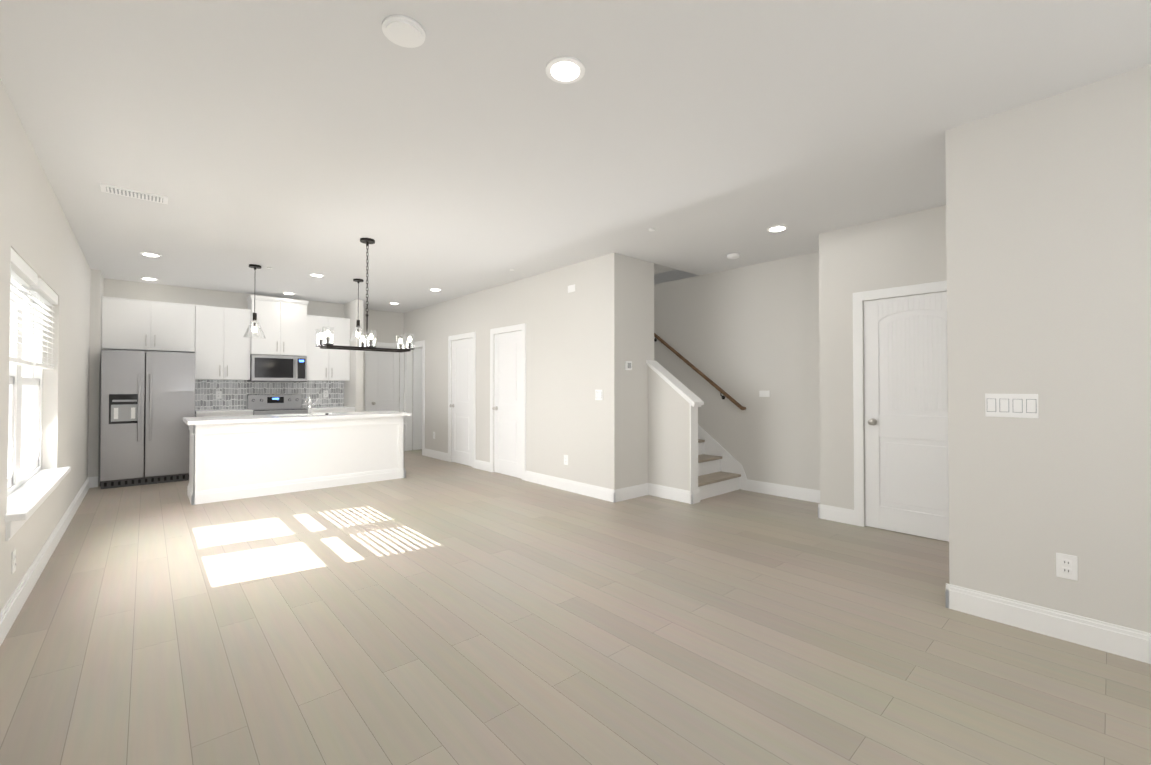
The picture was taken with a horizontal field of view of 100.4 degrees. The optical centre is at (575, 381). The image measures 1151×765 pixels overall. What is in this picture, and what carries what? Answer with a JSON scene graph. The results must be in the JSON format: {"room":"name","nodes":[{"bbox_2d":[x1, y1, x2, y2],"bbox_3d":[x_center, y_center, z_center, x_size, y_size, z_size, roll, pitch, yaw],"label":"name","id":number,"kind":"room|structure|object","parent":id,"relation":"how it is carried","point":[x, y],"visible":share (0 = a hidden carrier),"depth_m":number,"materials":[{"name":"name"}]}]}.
{"room":"open-plan living room","nodes":[
{"label":"open-plan living room","id":0,"kind":"room"},
{"bbox_2d":[0,449,1150,764],"bbox_3d":[-0.877,1.345,4.739,6.700,0.060,11.800,1,-1,-42],"label":"floor","id":1,"kind":"structure","parent":0,"point":[430,611],"depth_m":2.35,"materials":[{"name":"brown wood"}]},
{"bbox_2d":[100,350,195,488],"bbox_3d":[-5.748,0.476,6.480,0.915,1.720,0.885,1,-1,-42],"label":"refrigerator","id":2,"kind":"object","parent":1,"relation":"on","point":[147,401],"visible":0.96,"depth_m":6.16,"materials":[{"name":"grey metal"}]},
{"bbox_2d":[195,414,252,416],"bbox_3d":[-5.240,0.904,7.126,0.666,0.880,0.626,1,-1,-42],"label":"base cabinet","id":3,"kind":"object","parent":1,"relation":"on","point":[196,415],"depth_m":6.83,"materials":[{"name":"white wood"}]},
{"bbox_2d":[195,410,252,413],"bbox_3d":[-5.235,0.444,7.126,0.666,0.040,0.641,1,-1,-42],"label":"countertop","id":4,"kind":"structure","parent":3,"relation":"on","point":[196,411],"depth_m":6.94,"materials":[{"name":"white stone"}]},
{"bbox_2d":[247,394,307,414],"bbox_3d":[-4.671,0.782,7.563,0.752,1.135,0.701,1,-1,-42],"label":"range","id":5,"kind":"object","parent":1,"relation":"on","point":[271,404],"visible":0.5,"depth_m":7.69,"materials":[{"name":"silver metal"}]},
{"bbox_2d":[187,415,406,504],"bbox_3d":[-3.465,0.902,6.161,2.326,0.860,0.718,1,-1,-42],"label":"kitchen island","id":6,"kind":"object","parent":1,"relation":"on","point":[239,457],"depth_m":5.74,"materials":[{"name":"white wood"}]},
{"bbox_2d":[183,411,410,426],"bbox_3d":[-3.461,0.452,6.162,2.410,0.040,0.850,1,-1,-42],"label":"island countertop","id":7,"kind":"structure","parent":6,"relation":"on","point":[190,421],"depth_m":5.85,"materials":[{"name":"white stone"}]},
{"bbox_2d":[312,410,354,412],"bbox_3d":[-4.171,0.915,8.081,0.672,0.880,0.626,1,-1,-42],"label":"base cabinet","id":8,"kind":"object","parent":1,"relation":"on","point":[313,411],"depth_m":7.82,"materials":[{"name":"white wood"}]},
{"bbox_2d":[302,406,354,409],"bbox_3d":[-4.166,0.455,8.081,0.672,0.040,0.641,1,-1,-42],"label":"countertop","id":9,"kind":"structure","parent":8,"relation":"on","point":[329,407],"depth_m":7.96,"materials":[{"name":"white stone"}]},
{"bbox_2d":[646,360,703,493],"bbox_3d":[1.116,0.536,5.431,0.180,1.575,0.660,1,-1,-42],"label":"wall","id":10,"kind":"structure","parent":1,"relation":"on","point":[674,403],"depth_m":5.39,"materials":[{"name":"beige paint"}]},
{"bbox_2d":[698,425,746,499],"bbox_3d":[0.433,-0.233,7.006,0.944,3.150,3.926,1,-1,-42],"label":"stairs","id":11,"kind":"structure","parent":1,"relation":"on","point":[715,457],"depth_m":5.90,"materials":[{"name":"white wood"}]},
{"bbox_2d":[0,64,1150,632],"bbox_3d":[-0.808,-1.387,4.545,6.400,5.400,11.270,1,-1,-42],"label":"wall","id":12,"kind":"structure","parent":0,"point":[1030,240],"depth_m":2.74,"materials":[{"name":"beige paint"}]},
{"bbox_2d":[11,548,15,573],"bbox_3d":[-3.060,0.980,2.617,0.010,0.120,0.075,1,-1,-42],"label":"electrical outlet plate","id":13,"kind":"object","parent":12,"relation":"attached to","point":[13,568],"depth_m":2.60,"materials":[{"name":"grey plastic"}]},
{"bbox_2d":[7,279,42,495],"bbox_3d":[-3.676,-0.005,3.103,0.105,1.400,1.870,1,-1,-42],"label":"window","id":14,"kind":"structure","parent":12,"relation":"in","point":[25,426],"depth_m":3.59,"materials":[{"name":"plastic"}]},
{"bbox_2d":[9,248,57,369],"bbox_3d":[-3.605,-0.402,3.171,0.075,0.596,1.846,1,-1,-42],"label":"window blinds","id":15,"kind":"object","parent":14,"relation":"attached to","point":[23,273],"visible":0.83,"depth_m":3.07,"materials":[{"name":"white plastic"}]},
{"bbox_2d":[5,466,70,540],"bbox_3d":[-3.577,0.762,3.183,0.160,0.138,1.970,1,-1,-42],"label":"window sill","id":16,"kind":"structure","parent":12,"relation":"attached to","point":[27,499],"depth_m":2.90,"materials":[{"name":"white wood"}]},
{"bbox_2d":[0,477,91,645],"bbox_3d":[-2.706,1.218,2.232,0.030,0.135,10.100,1,-1,-42],"label":"baseboard","id":17,"kind":"structure","parent":12,"relation":"attached to","point":[18,598],"depth_m":3.09,"materials":[{"name":"white wood"}]},
{"bbox_2d":[102,296,197,352],"bbox_3d":[-5.940,-0.766,6.708,0.953,0.680,0.346,1,-1,-42],"label":"upper cabinet","id":18,"kind":"object","parent":12,"relation":"attached to","point":[127,324],"depth_m":6.57,"materials":[{"name":"white wood"}]},
{"bbox_2d":[216,391,221,398],"bbox_3d":[-5.461,0.206,7.344,0.075,0.120,0.009,1,-1,-42],"label":"electrical outlet plate","id":19,"kind":"object","parent":12,"relation":"attached to","point":[218,393],"depth_m":7.34,"materials":[{"name":"grey plastic"}]},
{"bbox_2d":[194,305,249,379],"bbox_3d":[-5.333,-0.562,7.247,0.666,1.075,0.346,1,-1,-42],"label":"upper cabinet","id":20,"kind":"object","parent":12,"relation":"attached to","point":[217,342],"depth_m":7.11,"materials":[{"name":"white wood"}]},
{"bbox_2d":[195,380,343,409],"bbox_3d":[-4.912,0.207,7.847,2.110,0.450,0.008,1,-1,-42],"label":"tile backsplash","id":21,"kind":"structure","parent":12,"relation":"attached to","point":[235,393],"depth_m":7.66,"materials":[{"name":"tile"}]},
{"bbox_2d":[246,295,309,355],"bbox_3d":[-4.783,-0.844,7.708,0.756,0.860,0.397,1,-1,-42],"label":"upper cabinet","id":22,"kind":"object","parent":12,"relation":"attached to","point":[284,323],"depth_m":7.56,"materials":[{"name":"white wood"}]},
{"bbox_2d":[247,354,306,381],"bbox_3d":[-4.770,-0.202,7.686,0.752,0.415,0.437,1,-1,-42],"label":"microwave","id":23,"kind":"object","parent":22,"relation":"attached to","point":[274,368],"visible":1,"depth_m":7.53,"materials":[{"name":"grey metal"}]},
{"bbox_2d":[323,390,327,396],"bbox_3d":[-4.343,0.219,8.343,0.075,0.120,0.009,1,-1,-42],"label":"electrical outlet plate","id":24,"kind":"object","parent":12,"relation":"attached to","point":[325,392],"depth_m":8.34,"materials":[{"name":"grey plastic"}]},
{"bbox_2d":[306,315,349,380],"bbox_3d":[-4.265,-0.551,8.203,0.673,1.075,0.346,1,-1,-42],"label":"upper cabinet","id":25,"kind":"object","parent":12,"relation":"attached to","point":[322,364],"depth_m":8.09,"materials":[{"name":"white wood"}]},
{"bbox_2d":[370,347,399,411],"bbox_3d":[-3.697,0.348,9.322,0.581,2.028,0.107,1,-1,-42],"label":"pantry door","id":26,"kind":"structure","parent":12,"relation":"in","point":[384,381],"depth_m":9.34,"materials":[{"name":"white wood"}]},
{"bbox_2d":[413,348,421,449],"bbox_3d":[-2.932,0.354,9.764,0.740,2.028,0.107,1,-1,-42],"label":"hall door","id":27,"kind":"structure","parent":12,"relation":"in","point":[417,398],"depth_m":9.59,"materials":[{"name":"white wood"}]},
{"bbox_2d":[424,448,447,460],"bbox_3d":[-2.466,1.293,8.470,0.016,0.135,0.950,1,-1,-42],"label":"baseboard","id":28,"kind":"structure","parent":12,"relation":"attached to","point":[427,452],"depth_m":8.44,"materials":[{"name":"white wood"}]},
{"bbox_2d":[449,338,471,465],"bbox_3d":[-1.857,0.330,7.793,0.107,2.028,0.731,1,-1,-42],"label":"closet door","id":29,"kind":"structure","parent":12,"relation":"in","point":[461,443],"depth_m":7.82,"materials":[{"name":"white wood"}]},
{"bbox_2d":[475,459,489,471],"bbox_3d":[-1.413,1.278,7.292,0.016,0.135,0.450,1,-1,-42],"label":"baseboard","id":30,"kind":"structure","parent":12,"relation":"attached to","point":[482,465],"depth_m":7.28,"materials":[{"name":"white wood"}]},
{"bbox_2d":[492,330,521,478],"bbox_3d":[-0.970,0.318,6.802,0.107,2.028,0.731,1,-1,-42],"label":"closet door","id":31,"kind":"structure","parent":12,"relation":"in","point":[507,408],"depth_m":6.82,"materials":[{"name":"white wood"}]},
{"bbox_2d":[564,455,567,464],"bbox_3d":[-0.118,0.959,5.852,0.010,0.120,0.075,1,-1,-42],"label":"electrical outlet plate","id":32,"kind":"object","parent":12,"relation":"attached to","point":[565,456],"depth_m":5.85,"materials":[{"name":"grey plastic"}]},
{"bbox_2d":[568,284,574,292],"bbox_3d":[-0.049,-1.122,5.804,0.006,0.085,0.130,1,-1,-42],"label":"switch plate","id":33,"kind":"object","parent":12,"relation":"attached to","point":[571,288],"depth_m":5.80,"materials":[{"name":"grey plastic"}]},
{"bbox_2d":[525,471,619,502],"bbox_3d":[-0.122,1.261,5.849,0.016,0.135,1.661,1,-1,-42],"label":"baseboard","id":34,"kind":"structure","parent":12,"relation":"attached to","point":[607,494],"depth_m":5.71,"materials":[{"name":"white wood"}]},
{"bbox_2d":[595,390,602,399],"bbox_3d":[0.263,0.153,5.437,0.010,0.120,0.115,1,-1,-42],"label":"switch plate","id":35,"kind":"object","parent":12,"relation":"attached to","point":[598,393],"depth_m":5.43,"materials":[{"name":"grey plastic"}]},
{"bbox_2d":[625,361,631,369],"bbox_3d":[0.598,-0.177,5.404,0.100,0.100,0.022,1,-1,-42],"label":"thermostat","id":36,"kind":"object","parent":12,"relation":"attached to","point":[628,365],"visible":0.98,"depth_m":5.39,"materials":[{"name":"grey plastic"}]},
{"bbox_2d":[620,483,647,500],"bbox_3d":[0.637,1.256,5.425,0.510,0.135,0.016,1,-1,-42],"label":"baseboard","id":37,"kind":"structure","parent":12,"relation":"attached to","point":[631,492],"depth_m":5.44,"materials":[{"name":"white wood"}]},
{"bbox_2d":[648,483,695,503],"bbox_3d":[1.059,1.256,5.398,0.036,0.135,0.621,1,-1,-42],"label":"baseboard","id":38,"kind":"structure","parent":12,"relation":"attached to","point":[676,494],"depth_m":5.35,"materials":[{"name":"white wood"}]},
{"bbox_2d":[654,333,745,409],"bbox_3d":[0.836,-1.005,7.212,0.085,2.744,3.665,1,-1,-42],"label":"handrail","id":39,"kind":"object","parent":12,"relation":"attached to","point":[710,381],"visible":0.69,"depth_m":6.24,"materials":[{"name":"brown wood"}]},
{"bbox_2d":[759,391,769,396],"bbox_3d":[2.240,0.146,5.689,0.006,0.075,0.125,1,-1,-42],"label":"switch plate","id":40,"kind":"object","parent":12,"relation":"attached to","point":[761,393],"depth_m":5.69,"materials":[{"name":"grey plastic"}]},
{"bbox_2d":[747,479,819,501],"bbox_3d":[2.429,1.256,5.456,0.016,0.135,1.160,1,-1,-42],"label":"baseboard","id":41,"kind":"structure","parent":12,"relation":"attached to","point":[799,493],"depth_m":5.49,"materials":[{"name":"white wood"}]},
{"bbox_2d":[816,500,819,517],"bbox_3d":[2.565,1.249,4.810,0.616,0.135,0.016,1,-1,-42],"label":"baseboard","id":42,"kind":"structure","parent":12,"relation":"attached to","point":[817,501],"depth_m":4.61,"materials":[{"name":"white wood"}]},
{"bbox_2d":[820,504,854,524],"bbox_3d":[2.458,1.245,4.479,0.016,0.135,0.275,1,-1,-42],"label":"baseboard","id":43,"kind":"structure","parent":12,"relation":"attached to","point":[832,513],"depth_m":4.48,"materials":[{"name":"white wood"}]},
{"bbox_2d":[864,291,948,541],"bbox_3d":[2.856,0.285,4.039,0.107,2.028,0.771,1,-1,-42],"label":"door","id":44,"kind":"structure","parent":12,"relation":"attached to","point":[906,415],"depth_m":4.10,"materials":[{"name":"white wood"}]},
{"bbox_2d":[985,394,1038,417],"bbox_3d":[2.312,0.130,2.546,0.010,0.122,0.209,1,-1,-42],"label":"switch plate","id":45,"kind":"object","parent":12,"relation":"attached to","point":[1014,405],"depth_m":2.54,"materials":[{"name":"grey plastic"}]},
{"bbox_2d":[945,583,1150,663],"bbox_3d":[2.847,1.214,1.930,0.016,0.135,2.186,1,-1,-42],"label":"baseboard","id":46,"kind":"structure","parent":12,"relation":"attached to","point":[1131,643],"depth_m":2.41,"materials":[{"name":"white wood"}]},
{"bbox_2d":[1056,553,1077,580],"bbox_3d":[2.444,0.922,2.388,0.010,0.120,0.075,1,-1,-42],"label":"electrical outlet plate","id":47,"kind":"object","parent":12,"relation":"attached to","point":[1066,566],"depth_m":2.39,"materials":[{"name":"grey plastic"}]},
{"bbox_2d":[0,0,1150,312],"bbox_3d":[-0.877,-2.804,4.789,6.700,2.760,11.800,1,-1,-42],"label":"ceiling","id":48,"kind":"structure","parent":0,"point":[466,146],"depth_m":2.69,"materials":[{"name":"paint"}]},
{"bbox_2d":[100,183,167,203],"bbox_3d":[-3.374,-1.431,3.679,0.380,0.014,0.180,1,-1,-42],"label":"ceiling vent","id":49,"kind":"object","parent":48,"relation":"in","point":[133,193],"visible":1,"depth_m":3.66,"materials":[{"name":"grey plastic"}]},
{"bbox_2d":[140,277,157,280],"bbox_3d":[-5.820,-1.398,6.549,0.183,0.011,0.183,0,-1,3],"label":"recessed light","id":50,"kind":"object","parent":48,"relation":"in","point":[145,278],"depth_m":6.51,"materials":[{"name":"white plastic"}]},
{"bbox_2d":[140,252,161,256],"bbox_3d":[-4.739,-1.412,5.356,0.183,0.011,0.183,0,-1,3],"label":"recessed light","id":51,"kind":"object","parent":48,"relation":"in","point":[149,254],"depth_m":5.33,"materials":[{"name":"white plastic"}]},
{"bbox_2d":[243,264,264,338],"bbox_3d":[-3.905,-0.972,5.842,0.230,0.880,0.230,1,-1,-42],"label":"pendant light","id":52,"kind":"object","parent":48,"relation":"hanging from","point":[254,326],"visible":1,"depth_m":5.83,"materials":[{"name":"clear glass"}]},
{"bbox_2d":[282,292,295,294],"bbox_3d":[-4.517,-1.385,7.567,0.183,0.011,0.183,0,-1,3],"label":"recessed light","id":53,"kind":"object","parent":48,"relation":"in","point":[289,293],"depth_m":7.54,"materials":[{"name":"white plastic"}]},
{"bbox_2d":[309,273,324,276],"bbox_3d":[-3.417,-1.400,6.337,0.183,0.011,0.183,0,-1,3],"label":"recessed light","id":54,"kind":"object","parent":48,"relation":"in","point":[311,274],"depth_m":6.32,"materials":[{"name":"white plastic"}]},
{"bbox_2d":[349,278,365,341],"bbox_3d":[-2.991,-0.973,6.606,0.230,0.860,0.230,1,-1,-42],"label":"pendant light","id":55,"kind":"object","parent":48,"relation":"hanging from","point":[357,326],"visible":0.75,"depth_m":6.59,"materials":[{"name":"clear glass"}]},
{"bbox_2d":[316,238,413,351],"bbox_3d":[-2.092,-0.866,4.819,0.872,1.116,0.332,1,-1,-42],"label":"chandelier","id":56,"kind":"object","parent":48,"relation":"hanging from","point":[367,242],"visible":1,"depth_m":4.80,"materials":[{"name":"brown metal"}]},
{"bbox_2d":[429,288,441,290],"bbox_3d":[-2.125,-1.389,7.278,0.183,0.011,0.183,0,-1,3],"label":"recessed light","id":57,"kind":"object","parent":48,"relation":"in","point":[432,289],"depth_m":7.24,"materials":[{"name":"white plastic"}]},
{"bbox_2d":[546,56,584,83],"bbox_3d":[-0.048,-1.450,2.240,0.183,0.011,0.183,0,-1,3],"label":"recessed light","id":58,"kind":"object","parent":48,"relation":"in","point":[565,69],"depth_m":2.23,"materials":[{"name":"white plastic"}]},
{"bbox_2d":[767,225,787,231],"bbox_3d":[1.883,-1.423,4.477,0.183,0.011,0.183,0,-1,3],"label":"recessed light","id":59,"kind":"object","parent":48,"relation":"in","point":[777,228],"depth_m":4.45,"materials":[{"name":"white plastic"}]}
]}

